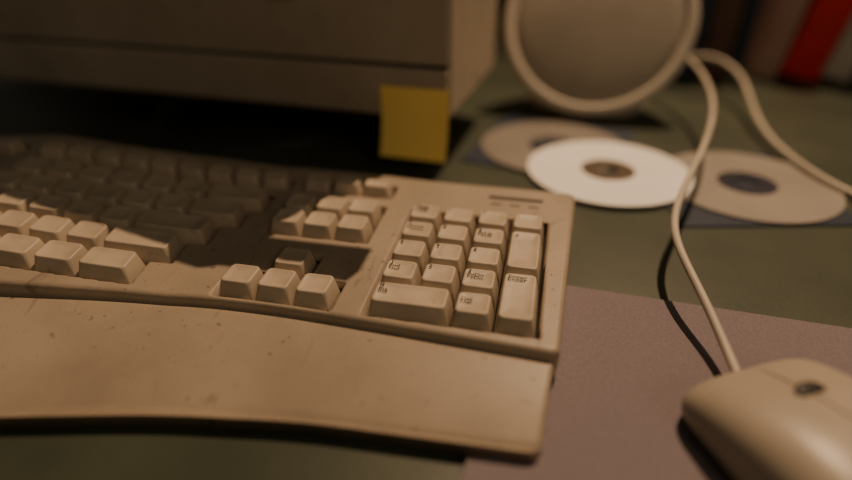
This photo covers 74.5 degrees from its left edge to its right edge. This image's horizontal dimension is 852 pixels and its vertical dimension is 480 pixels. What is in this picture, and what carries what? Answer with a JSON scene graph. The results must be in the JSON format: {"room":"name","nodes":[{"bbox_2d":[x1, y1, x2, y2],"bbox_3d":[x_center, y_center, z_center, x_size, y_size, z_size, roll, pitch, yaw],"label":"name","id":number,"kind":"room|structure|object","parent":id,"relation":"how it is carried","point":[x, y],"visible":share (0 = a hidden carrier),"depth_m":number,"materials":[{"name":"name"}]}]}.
{"room":"home office","nodes":[
{"label":"home office","id":0,"kind":"room"},
{"bbox_2d":[497,0,507,10],"bbox_3d":[0.260,-1.009,1.107,3.000,2.450,0.040,6,31,11],"label":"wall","id":1,"kind":"structure","parent":0,"point":[501,4],"depth_m":1.36,"materials":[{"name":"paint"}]},
{"bbox_3d":[-0.016,0.717,0.635,3.000,0.030,2.800,6,31,11],"label":"floor","id":2,"kind":"structure","parent":0,"visible":0},
{"bbox_2d":[0,11,851,479],"bbox_3d":[0.054,0.212,0.721,1.600,0.750,1.320,6,31,11],"label":"desk","id":3,"kind":"object","parent":2,"relation":"on","point":[796,273],"visible":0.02,"depth_m":0.35,"materials":[{"name":"green laminate"}]},
{"bbox_2d":[0,0,497,148],"bbox_3d":[-0.136,-0.302,0.539,0.430,0.322,0.367,9,32,15],"label":"monitor","id":4,"kind":"object","parent":3,"relation":"on","point":[239,74],"visible":0.95,"depth_m":0.43,"materials":[{"name":"plastic"}]},
{"bbox_2d":[380,85,448,162],"bbox_3d":[-0.009,-0.082,0.398,0.050,0.050,0.008,9,32,15],"label":"sticky note","id":5,"kind":"object","parent":4,"relation":"attached to","point":[414,120],"visible":1,"depth_m":0.40,"materials":[{"name":"yellow paper"}]},
{"bbox_2d":[0,135,574,462],"bbox_3d":[-0.270,-0.006,0.311,0.690,0.048,0.237,6,31,11],"label":"keyboard","id":6,"kind":"object","parent":3,"relation":"on","point":[140,287],"visible":1,"depth_m":0.26,"materials":[{"name":"beige plastic"}]},
{"bbox_2d":[461,115,634,173],"bbox_3d":[0.107,-0.080,0.475,0.120,0.001,0.120,12,33,21],"label":"cd sleeve","id":7,"kind":"object","parent":3,"relation":"on","point":[476,155],"visible":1,"depth_m":0.48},
{"bbox_2d":[481,122,622,171],"bbox_3d":[0.107,-0.079,0.471,0.120,0.001,0.120,6,31,11],"label":"disc","id":8,"kind":"object","parent":7,"relation":"on","point":[513,145],"visible":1,"depth_m":0.48,"materials":[{"name":"beige plastic"}]},
{"bbox_2d":[527,141,693,207],"bbox_3d":[0.138,-0.053,0.424,0.120,0.001,0.120,6,31,11],"label":"disc","id":9,"kind":"object","parent":8,"relation":"on","point":[644,177],"visible":0.95,"depth_m":0.42,"materials":[{"name":"white plastic"}]},
{"bbox_2d":[504,0,699,117],"bbox_3d":[0.164,-0.212,0.539,0.172,0.161,0.140,6,31,11],"label":"speaker","id":10,"kind":"object","parent":3,"relation":"on","point":[574,58],"visible":1,"depth_m":0.51},
{"bbox_2d":[461,285,851,479],"bbox_3d":[0.143,0.093,0.184,0.260,0.002,0.220,8,32,14],"label":"mousepad","id":11,"kind":"object","parent":3,"relation":"on","point":[627,364],"visible":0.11,"depth_m":0.24,"materials":[{"name":"fabric"}]},
{"bbox_2d":[681,359,851,479],"bbox_3d":[0.143,0.077,0.178,0.070,0.031,0.114,-10,32,-15],"label":"computer mouse","id":12,"kind":"object","parent":11,"relation":"on","point":[787,419],"visible":1,"depth_m":0.19,"materials":[{"name":"plastic"}]},
{"bbox_2d":[671,57,740,372],"bbox_3d":[0.195,-0.079,0.420,0.052,0.050,0.494,7,32,13],"label":"cable","id":13,"kind":"object","parent":3,"relation":"on","point":[722,340],"visible":0.77,"depth_m":0.28,"materials":[{"name":"plastic"}]},
{"bbox_2d":[664,153,851,227],"bbox_3d":[0.221,-0.039,0.406,0.116,0.001,0.120,0,31,0],"label":"cd sleeve","id":14,"kind":"object","parent":3,"relation":"on","point":[691,215],"visible":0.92,"depth_m":0.36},
{"bbox_2d":[672,152,845,224],"bbox_3d":[0.232,-0.041,0.405,0.120,0.001,0.120,6,31,11],"label":"disc","id":15,"kind":"object","parent":14,"relation":"on","point":[785,194],"visible":0.96,"depth_m":0.39,"materials":[{"name":"beige plastic"}]},
{"bbox_2d":[675,0,851,81],"bbox_3d":[0.459,-0.311,0.631,0.314,0.233,0.145,6,31,11],"label":"leaning books","id":16,"kind":"object","parent":3,"relation":"on","point":[804,39],"visible":0.8,"depth_m":0.63,"materials":[{"name":"red paper"}]},
{"bbox_2d":[689,54,851,196],"bbox_3d":[0.296,-0.117,0.494,0.063,0.042,0.358,-6,31,-8],"label":"cable","id":17,"kind":"object","parent":3,"relation":"on","point":[794,159],"visible":0.91,"depth_m":0.46,"materials":[{"name":"plastic"}]}
]}

